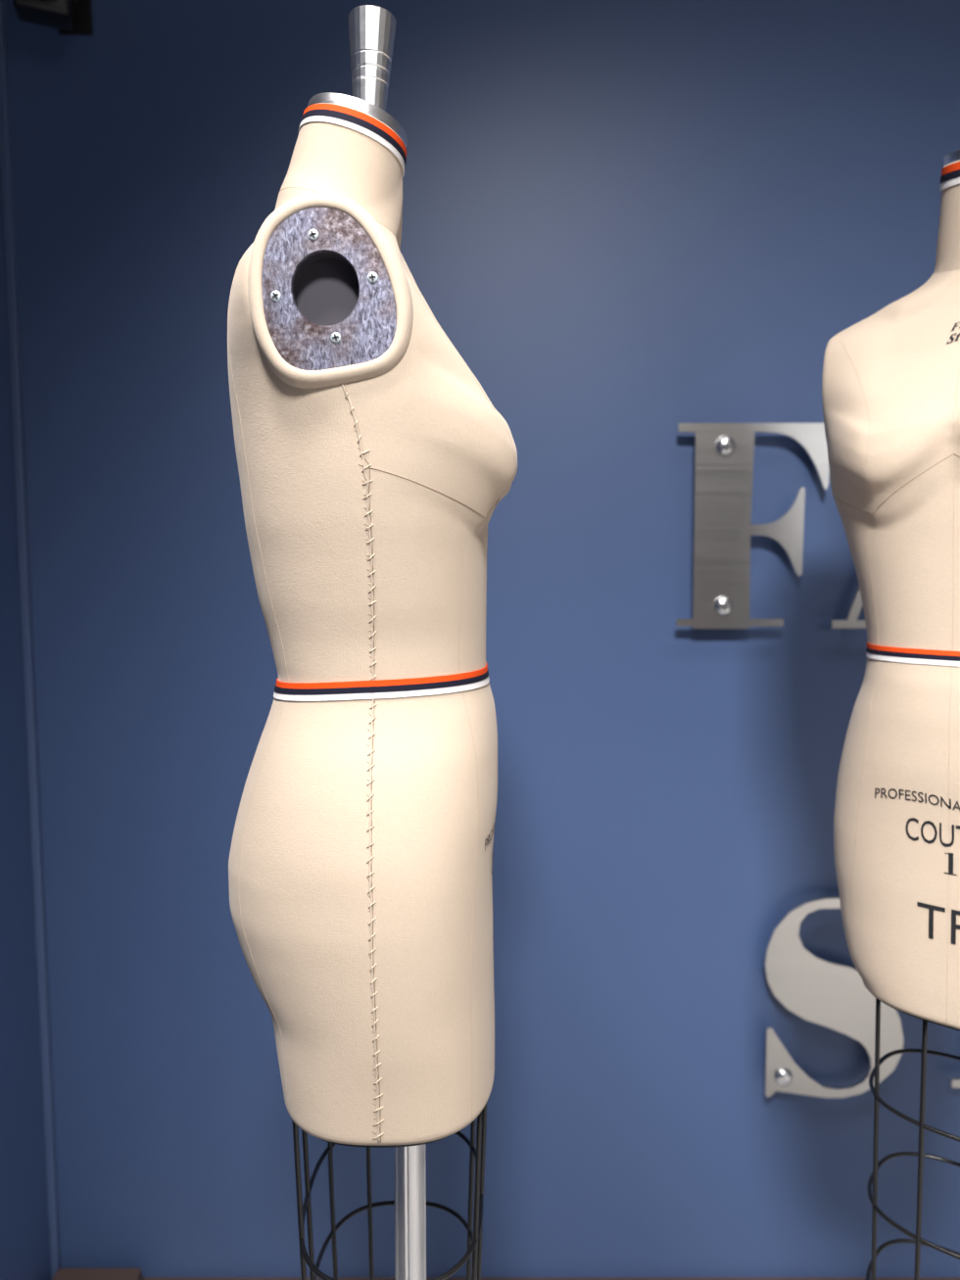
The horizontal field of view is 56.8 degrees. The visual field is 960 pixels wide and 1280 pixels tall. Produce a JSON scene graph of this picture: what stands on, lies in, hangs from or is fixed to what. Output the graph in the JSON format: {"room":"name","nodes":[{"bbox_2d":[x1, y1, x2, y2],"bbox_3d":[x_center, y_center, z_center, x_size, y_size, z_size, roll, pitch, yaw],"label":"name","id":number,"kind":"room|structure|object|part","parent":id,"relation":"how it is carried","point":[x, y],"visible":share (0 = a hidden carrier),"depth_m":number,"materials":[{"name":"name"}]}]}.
{"room":"design studio","nodes":[
{"label":"design studio","id":0,"kind":"room"},
{"bbox_2d":[0,166,50,1279],"bbox_3d":[-0.718,-0.123,-1.165,0.100,2.750,4.900,0,5,0],"label":"wall","id":1,"kind":"structure","parent":0,"point":[24,1242],"depth_m":1.28,"materials":[{"name":"blue paint"}]},
{"bbox_2d":[4,0,959,1277],"bbox_3d":[1.266,-0.343,1.325,4.068,2.750,0.100,0,5,0],"label":"wall","id":2,"kind":"structure","parent":0,"point":[630,221],"depth_m":1.30,"materials":[{"name":"blue paint"}]},
{"bbox_2d":[0,0,60,1279],"bbox_3d":[-0.662,-0.353,1.268,0.012,2.720,0.012,0,5,0],"label":"trim","id":3,"kind":"structure","parent":2,"relation":"attached to","point":[5,125],"depth_m":1.29,"materials":[{"name":"blue paint"}]},
{"bbox_2d":[12,0,93,35],"bbox_3d":[-0.564,-0.867,1.157,0.079,0.136,0.147,-1,5,-10],"label":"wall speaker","id":4,"kind":"object","parent":2,"relation":"attached to","point":[71,17],"visible":1,"depth_m":1.15,"materials":[{"name":"black plastic"}]},
{"bbox_2d":[51,1268,142,1279],"bbox_3d":[-0.589,1.005,1.350,0.130,0.060,0.060,0,5,0],"label":"trim","id":5,"kind":"structure","parent":2,"relation":"attached to","point":[62,1273],"depth_m":1.36,"materials":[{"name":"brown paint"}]},
{"bbox_2d":[142,1277,959,1279],"bbox_3d":[1.266,1.017,1.388,3.868,0.030,0.014,0,5,0],"label":"baseboard","id":6,"kind":"structure","parent":2,"relation":"attached to","point":[143,1278],"depth_m":1.39,"materials":[{"name":"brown paint"}]},
{"bbox_2d":[675,423,829,628],"bbox_3d":[0.388,-0.162,1.273,0.215,0.291,0.036,0,5,0],"label":"letter","id":7,"kind":"object","parent":2,"relation":"attached to","point":[724,452],"depth_m":1.26,"materials":[{"name":"silver metal"}]},
{"bbox_2d":[763,897,903,1097],"bbox_3d":[0.530,0.536,1.335,0.211,0.310,0.036,0,5,0],"label":"letter","id":8,"kind":"object","parent":2,"relation":"attached to","point":[833,996],"depth_m":1.33,"materials":[{"name":"silver metal"}]},
{"bbox_2d":[830,587,865,628],"bbox_3d":[0.642,-0.162,1.267,0.270,0.290,0.004,0,5,0],"label":"letter","id":9,"kind":"object","parent":2,"relation":"attached to","point":[851,622],"depth_m":1.28,"materials":[{"name":"silver metal"}]},
{"bbox_2d":[950,1078,959,1088],"bbox_3d":[0.763,0.528,1.328,0.207,0.296,0.004,0,5,0],"label":"letter","id":10,"kind":"object","parent":2,"relation":"attached to","point":[955,1082],"depth_m":1.34,"materials":[{"name":"silver metal"}]},
{"bbox_3d":[1.266,1.297,-1.040,4.068,0.100,5.100,0,5,0],"label":"floor","id":11,"kind":"structure","parent":0,"visible":0},
{"bbox_2d":[227,4,517,1279],"bbox_3d":[-0.063,0.289,0.783,0.329,1.585,0.329,0,5,0],"label":"mannequin","id":12,"kind":"object","parent":11,"relation":"on","point":[375,466],"visible":1,"depth_m":0.66,"materials":[{"name":"fabric"}]},
{"bbox_3d":[-0.148,0.569,0.755,0.018,0.391,0.004,-2,5,-20],"label":"cage rod","id":13,"kind":"part","parent":12,"relation":"part of","materials":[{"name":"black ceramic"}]},
{"bbox_3d":[-0.153,0.564,0.808,0.018,0.391,0.005,0,5,0],"label":"cage rod","id":14,"kind":"part","parent":12,"relation":"part of","materials":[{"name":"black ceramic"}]},
{"bbox_2d":[292,252,358,326],"bbox_3d":[-0.105,-0.240,0.613,0.047,0.051,0.012,0,5,0],"label":"socket","id":15,"kind":"object","parent":12,"relation":"attached to","point":[325,285],"depth_m":0.62,"materials":[{"name":"grey"}]},
{"bbox_3d":[-0.102,-0.239,0.605,0.092,0.109,0.004,0,5,0],"label":"arm plate","id":16,"kind":"part","parent":12,"relation":"part of","materials":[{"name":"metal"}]},
{"bbox_3d":[-0.145,0.558,0.871,0.018,0.391,0.004,2,6,25],"label":"cage rod","id":17,"kind":"part","parent":12,"relation":"part of","materials":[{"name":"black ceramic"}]},
{"bbox_3d":[-0.113,0.555,0.905,0.004,0.391,0.015,-4,6,-37],"label":"cage rod","id":18,"kind":"part","parent":12,"relation":"part of","materials":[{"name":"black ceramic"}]},
{"bbox_3d":[-0.086,-0.456,0.718,0.038,0.088,0.038,0,5,0],"label":"neck handle","id":19,"kind":"part","parent":12,"relation":"part of","materials":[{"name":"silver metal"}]},
{"bbox_3d":[-0.077,0.378,0.791,0.167,0.004,0.221,0,5,0],"label":"board","id":20,"kind":"part","parent":12,"relation":"part of","materials":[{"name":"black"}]},
{"bbox_3d":[-0.009,0.558,0.871,0.018,0.391,0.004,-2,6,-25],"label":"cage rod","id":21,"kind":"part","parent":12,"relation":"part of","materials":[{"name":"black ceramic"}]},
{"bbox_3d":[-0.006,0.569,0.755,0.018,0.391,0.004,2,5,20],"label":"cage rod","id":22,"kind":"part","parent":12,"relation":"part of","materials":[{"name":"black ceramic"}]},
{"bbox_3d":[-0.001,0.564,0.808,0.018,0.391,0.005,0,5,0],"label":"cage rod","id":23,"kind":"part","parent":12,"relation":"part of","materials":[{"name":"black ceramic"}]},
{"bbox_2d":[821,149,959,1279],"bbox_3d":[0.503,0.267,0.872,0.335,1.616,0.329,4,6,38],"label":"mannequin","id":24,"kind":"object","parent":11,"relation":"on","point":[890,379],"visible":1,"depth_m":0.81,"materials":[{"name":"fabric"}]},
{"bbox_3d":[0.399,0.548,0.897,0.017,0.431,0.004,-1,5,-16],"label":"cage rod","id":25,"kind":"part","parent":24,"relation":"part of","materials":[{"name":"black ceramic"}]},
{"bbox_3d":[0.474,0.343,0.868,0.172,0.004,0.167,4,6,38],"label":"board","id":26,"kind":"part","parent":24,"relation":"part of","materials":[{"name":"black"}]},
{"bbox_3d":[0.422,0.552,0.852,0.007,0.431,0.018,4,6,38],"label":"cage rod","id":27,"kind":"part","parent":24,"relation":"part of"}
]}

